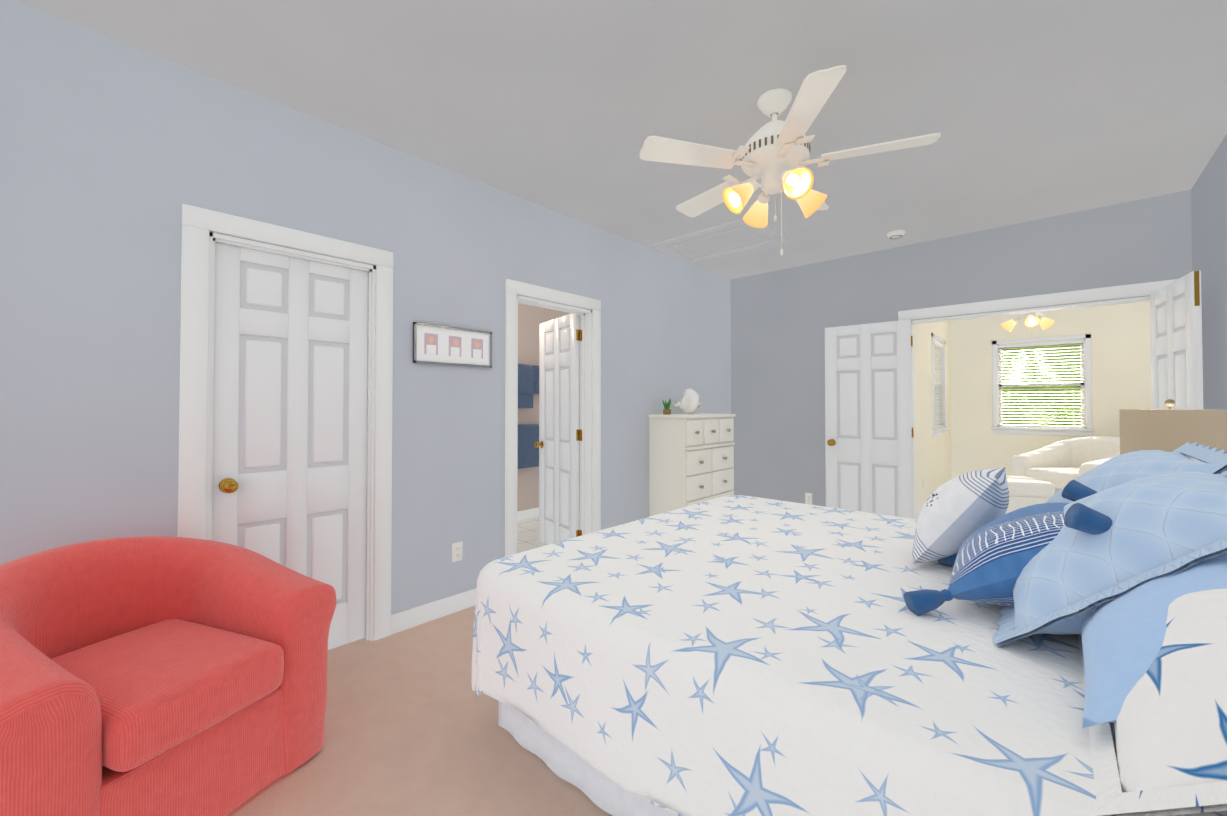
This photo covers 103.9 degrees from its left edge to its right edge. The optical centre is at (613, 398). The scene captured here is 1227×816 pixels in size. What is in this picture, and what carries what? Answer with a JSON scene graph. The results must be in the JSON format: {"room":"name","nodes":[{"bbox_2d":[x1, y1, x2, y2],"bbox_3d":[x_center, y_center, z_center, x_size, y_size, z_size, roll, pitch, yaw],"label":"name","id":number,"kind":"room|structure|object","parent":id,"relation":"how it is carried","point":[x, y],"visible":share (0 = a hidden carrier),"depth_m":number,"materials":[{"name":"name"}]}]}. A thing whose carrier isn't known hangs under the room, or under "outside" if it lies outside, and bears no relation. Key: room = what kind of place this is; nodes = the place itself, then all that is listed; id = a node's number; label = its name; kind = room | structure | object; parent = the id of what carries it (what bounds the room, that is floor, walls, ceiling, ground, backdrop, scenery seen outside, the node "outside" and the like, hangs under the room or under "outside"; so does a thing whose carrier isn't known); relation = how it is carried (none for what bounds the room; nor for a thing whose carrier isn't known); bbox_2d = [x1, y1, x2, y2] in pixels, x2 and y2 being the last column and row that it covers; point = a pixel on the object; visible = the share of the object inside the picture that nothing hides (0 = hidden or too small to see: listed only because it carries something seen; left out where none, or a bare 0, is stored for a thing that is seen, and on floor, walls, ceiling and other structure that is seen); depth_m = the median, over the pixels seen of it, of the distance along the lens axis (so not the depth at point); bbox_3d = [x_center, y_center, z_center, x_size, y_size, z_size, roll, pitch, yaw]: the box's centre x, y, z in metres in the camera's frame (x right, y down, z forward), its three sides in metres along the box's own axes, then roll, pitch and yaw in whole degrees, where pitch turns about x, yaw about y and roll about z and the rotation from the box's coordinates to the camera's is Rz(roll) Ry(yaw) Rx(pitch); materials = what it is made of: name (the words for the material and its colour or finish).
{"room":"bedroom","nodes":[
{"label":"bedroom","id":0,"kind":"room"},
{"bbox_2d":[0,0,730,614],"bbox_3d":[-0.592,-0.038,3.503,0.120,2.731,5.883,-1,-1,42],"label":"wall","id":1,"kind":"structure","parent":0,"point":[114,154],"depth_m":2.15,"materials":[{"name":"blue paint"}]},
{"bbox_2d":[178,204,392,640],"bbox_3d":[-1.585,0.244,2.401,0.141,2.135,0.887,-1,-1,42],"label":"door frame","id":2,"kind":"structure","parent":1,"relation":"attached to","point":[196,396],"depth_m":2.25,"materials":[{"name":"white wood"}]},
{"bbox_2d":[212,242,368,649],"bbox_3d":[-1.583,0.285,2.399,0.181,2.030,0.675,-1,-1,42],"label":"door","id":3,"kind":"structure","parent":1,"relation":"in","point":[290,426],"depth_m":2.38,"materials":[{"name":"white wood"}]},
{"bbox_2d":[391,588,476,633],"bbox_3d":[-0.987,1.267,2.953,0.014,0.105,0.758,-1,-1,42],"label":"baseboard","id":4,"kind":"structure","parent":1,"relation":"attached to","point":[415,616],"depth_m":2.83,"materials":[{"name":"white wood"}]},
{"bbox_2d":[413,322,491,367],"bbox_3d":[-0.982,-0.320,2.976,0.019,0.235,0.520,-1,-1,42],"label":"picture frame","id":5,"kind":"object","parent":1,"relation":"attached to","point":[441,345],"visible":1,"depth_m":2.95,"materials":[{"name":"white"}]},
{"bbox_2d":[452,541,462,562],"bbox_3d":[-0.969,0.954,2.981,0.008,0.116,0.072,-1,-1,42],"label":"outlet","id":6,"kind":"object","parent":1,"relation":"attached to","point":[457,551],"visible":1,"depth_m":2.98,"materials":[{"name":"white plastic"}]},
{"bbox_2d":[505,279,600,556],"bbox_3d":[-0.469,0.262,3.633,0.156,2.135,0.921,-1,-1,42],"label":"door frame","id":7,"kind":"structure","parent":1,"relation":"attached to","point":[590,425],"depth_m":3.83,"materials":[{"name":"white wood"}]},
{"bbox_2d":[534,313,580,544],"bbox_3d":[-0.486,0.311,4.219,0.181,2.030,0.717,1,-1,-34],"label":"door","id":8,"kind":"structure","parent":1,"relation":"in","point":[557,444],"depth_m":4.17,"materials":[{"name":"white wood"}]},
{"bbox_2d":[227,606,612,815],"bbox_3d":[2.662,1.347,3.100,5.440,0.050,9.710,-1,-1,42],"label":"floor carpet","id":9,"kind":"object","parent":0,"point":[412,728],"depth_m":1.78,"materials":[{"name":"beige carpet"}]},
{"bbox_2d":[0,536,336,815],"bbox_3d":[-1.548,0.894,1.546,0.844,0.781,0.882,0,-1,20],"label":"armchair","id":10,"kind":"object","parent":9,"relation":"on","point":[158,676],"visible":1,"depth_m":1.50,"materials":[{"name":"red fabric"}]},
{"bbox_2d":[649,413,735,516],"bbox_3d":[0.776,0.748,4.555,0.435,1.190,0.884,-1,-1,42],"label":"chest","id":11,"kind":"object","parent":9,"relation":"on","point":[691,459],"visible":0.81,"depth_m":4.30,"materials":[{"name":"white wood"}]},
{"bbox_2d":[662,398,670,414],"bbox_3d":[0.501,0.075,4.408,0.076,0.149,0.081,-1,-1,42],"label":"decorative plant","id":12,"kind":"object","parent":11,"relation":"on","point":[666,410],"visible":1,"depth_m":4.39,"materials":[{"name":"green plant"}]},
{"bbox_2d":[673,388,701,413],"bbox_3d":[0.726,0.028,4.626,0.258,0.248,0.308,-1,-1,42],"label":"shell","id":13,"kind":"object","parent":11,"relation":"on","point":[689,403],"visible":1,"depth_m":4.52,"materials":[{"name":"white ceramic"}]},
{"bbox_2d":[471,442,1226,815],"bbox_3d":[0.961,0.736,1.927,2.247,1.137,2.230,-1,-1,42],"label":"king bed","id":14,"kind":"object","parent":9,"relation":"on","point":[965,644],"visible":1,"depth_m":1.18,"materials":[{"name":"white fabric"}]},
{"bbox_2d":[912,467,1008,563],"bbox_3d":[1.355,0.452,1.876,0.440,0.440,0.229,1,35,-48],"label":"pillow","id":15,"kind":"object","parent":14,"relation":"on","point":[968,501],"depth_m":1.76,"materials":[{"name":"white fabric"}]},
{"bbox_2d":[1005,476,1054,513],"bbox_3d":[4.612,1.147,5.636,0.727,0.416,0.586,0,-1,14],"label":"ottoman","id":16,"kind":"object","parent":9,"relation":"on","point":[1024,491],"visible":0.33,"depth_m":5.36,"materials":[{"name":"white fabric"}]},
{"bbox_2d":[1011,436,1119,492],"bbox_3d":[5.653,0.910,5.767,0.987,0.891,1.055,0,-1,-6],"label":"armchair","id":17,"kind":"object","parent":9,"relation":"on","point":[1058,465],"visible":0.31,"depth_m":5.97,"materials":[{"name":"white fabric"}]},
{"bbox_3d":[2.641,0.970,2.279,0.516,0.680,0.560,-1,-1,42],"label":"nightstand","id":18,"kind":"object","parent":9,"relation":"on","visible":0},
{"bbox_2d":[1119,399,1226,458],"bbox_3d":[2.640,0.317,2.275,0.330,0.624,0.330,-1,-1,42],"label":"table lamp","id":19,"kind":"object","parent":18,"relation":"on","point":[1169,429],"visible":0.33,"depth_m":2.17,"materials":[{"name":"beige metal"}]},
{"bbox_2d":[517,303,567,511],"bbox_3d":[-1.513,0.098,4.924,0.120,2.500,2.940,-1,-1,42],"label":"wall","id":20,"kind":"structure","parent":0,"point":[531,318],"depth_m":5.45,"materials":[{"name":"paint"}]},
{"bbox_2d":[517,507,538,520],"bbox_3d":[-1.464,1.298,4.861,0.014,0.100,2.700,-1,-1,42],"label":"baseboard","id":21,"kind":"structure","parent":20,"relation":"attached to","point":[527,514],"depth_m":5.40,"materials":[{"name":"white wood"}]},
{"bbox_2d":[518,364,538,407],"bbox_3d":[-0.944,-0.132,5.376,0.115,0.489,0.652,-1,-1,42],"label":"towel","id":22,"kind":"object","parent":20,"relation":"attached to","point":[528,381],"visible":0.48,"depth_m":5.30,"materials":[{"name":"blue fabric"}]},
{"bbox_2d":[518,424,538,468],"bbox_3d":[-0.948,0.532,5.377,0.095,0.483,0.644,-1,-1,42],"label":"towel","id":23,"kind":"object","parent":20,"relation":"attached to","point":[528,451],"visible":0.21,"depth_m":5.31,"materials":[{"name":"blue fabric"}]},
{"bbox_2d":[517,512,579,552],"bbox_3d":[-0.953,1.365,4.393,1.640,0.051,2.700,-1,-1,42],"label":"floor","id":24,"kind":"structure","parent":0,"point":[528,534],"depth_m":4.74,"materials":[{"name":"white tile"}]},
{"bbox_2d":[568,313,579,511],"bbox_3d":[0.043,0.105,5.411,1.520,2.500,0.120,-1,-1,42],"label":"wall","id":25,"kind":"structure","parent":0,"point":[568,313],"depth_m":5.73,"materials":[{"name":"paint"}]},
{"bbox_2d":[15,0,1226,279],"bbox_3d":[0.723,-1.446,2.321,3.683,0.050,5.883,-1,-1,42],"label":"ceiling","id":26,"kind":"structure","parent":0,"point":[1029,110],"depth_m":2.22,"materials":[{"name":"paint"}]},
{"bbox_2d":[649,218,785,262],"bbox_3d":[0.912,-1.382,4.279,0.980,0.023,0.690,-1,-1,42],"label":"attic hatch","id":27,"kind":"object","parent":26,"relation":"attached to","point":[732,237],"visible":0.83,"depth_m":4.24,"materials":[{"name":"grey paint"}]},
{"bbox_2d":[640,65,940,255],"bbox_3d":[0.786,-1.038,2.313,1.277,0.765,1.241,-1,-1,42],"label":"fan","id":28,"kind":"object","parent":26,"relation":"hanging from","point":[773,155],"visible":1,"depth_m":2.18,"materials":[{"name":"white wood"}]},
{"bbox_2d":[887,230,905,238],"bbox_3d":[2.384,-1.376,4.051,0.136,0.039,0.136,-1,-1,42],"label":"smoke detector","id":29,"kind":"object","parent":26,"relation":"attached to","point":[895,234],"visible":1,"depth_m":4.01,"materials":[{"name":"white plastic"}]},
{"bbox_2d":[915,321,951,509],"bbox_3d":[3.824,-0.002,5.962,0.120,2.731,3.707,-1,-1,42],"label":"wall","id":30,"kind":"structure","parent":0,"point":[933,463],"depth_m":5.96,"materials":[{"name":"beige paint"}]},
{"bbox_2d":[916,504,923,518],"bbox_3d":[3.879,1.310,5.892,0.030,0.105,3.707,-1,-1,42],"label":"baseboard","id":31,"kind":"structure","parent":30,"relation":"attached to","point":[918,510],"depth_m":5.29,"materials":[{"name":"white wood"}]},
{"bbox_2d":[931,333,948,436],"bbox_3d":[4.381,-0.163,6.537,0.170,1.340,1.040,-1,-1,42],"label":"window","id":32,"kind":"structure","parent":30,"relation":"in","point":[938,364],"depth_m":6.73,"materials":[{"name":"white"}]},
{"bbox_2d":[731,190,1191,506],"bbox_3d":[2.711,-0.025,4.387,3.563,2.731,0.120,-1,-1,42],"label":"wall","id":33,"kind":"structure","parent":0,"point":[782,320],"depth_m":4.57,"materials":[{"name":"blue paint"}]},
{"bbox_2d":[805,493,811,504],"bbox_3d":[2.004,1.033,4.931,0.072,0.116,0.008,-1,-1,42],"label":"outlet","id":34,"kind":"object","parent":33,"relation":"attached to","point":[808,498],"visible":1,"depth_m":4.93,"materials":[{"name":"white plastic"}]},
{"bbox_2d":[825,320,912,518],"bbox_3d":[2.387,0.316,4.521,0.742,2.030,0.181,-1,-1,40],"label":"door","id":35,"kind":"structure","parent":33,"relation":"in","point":[868,419],"depth_m":4.49,"materials":[{"name":"white wood"}]},
{"bbox_2d":[898,279,1177,518],"bbox_3d":[3.275,0.266,3.868,1.680,2.135,0.156,-1,-1,42],"label":"door frame","id":36,"kind":"structure","parent":33,"relation":"attached to","point":[1087,296],"depth_m":3.83,"materials":[{"name":"white wood"}]},
{"bbox_2d":[1150,270,1202,408],"bbox_3d":[3.538,0.294,3.019,0.045,2.030,0.744,-1,-1,35],"label":"door","id":37,"kind":"structure","parent":33,"relation":"in","point":[1176,341],"depth_m":2.93,"materials":[{"name":"white wood"}]},
{"bbox_2d":[950,301,1151,478],"bbox_3d":[6.488,0.000,6.120,3.840,2.731,0.120,-1,-1,42],"label":"wall","id":38,"kind":"structure","parent":0,"point":[1120,355],"depth_m":6.61,"materials":[{"name":"beige paint"}]},
{"bbox_2d":[991,334,1094,436],"bbox_3d":[5.888,-0.162,6.637,1.059,1.340,0.170,-1,-1,42],"label":"window","id":39,"kind":"structure","parent":38,"relation":"in","point":[1084,429],"depth_m":6.59,"materials":[{"name":"white wood"}]},
{"bbox_2d":[1191,134,1226,428],"bbox_3d":[1.997,-0.073,1.055,0.120,2.731,5.763,-1,-1,42],"label":"wall","id":40,"kind":"structure","parent":0,"point":[1209,219],"depth_m":2.82,"materials":[{"name":"blue paint"}]},
{"bbox_3d":[2.698,-1.275,4.393,7.080,0.331,7.810,-1,-1,42],"label":"ceiling","id":41,"kind":"structure","parent":0,"visible":0},
{"bbox_2d":[967,312,1053,332],"bbox_3d":[4.660,-1.044,5.363,1.269,0.665,1.263,-1,-1,42],"label":"fan","id":42,"kind":"object","parent":41,"relation":"hanging from","point":[1031,320],"visible":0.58,"depth_m":5.33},
{"label":"outside","id":43,"kind":"structure","parent":0,"visible":0},
{"bbox_2d":[1002,343,1080,425],"bbox_3d":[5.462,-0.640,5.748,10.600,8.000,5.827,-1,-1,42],"label":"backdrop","id":44,"kind":"structure","parent":43,"point":[1045,393],"depth_m":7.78,"materials":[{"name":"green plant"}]}
]}

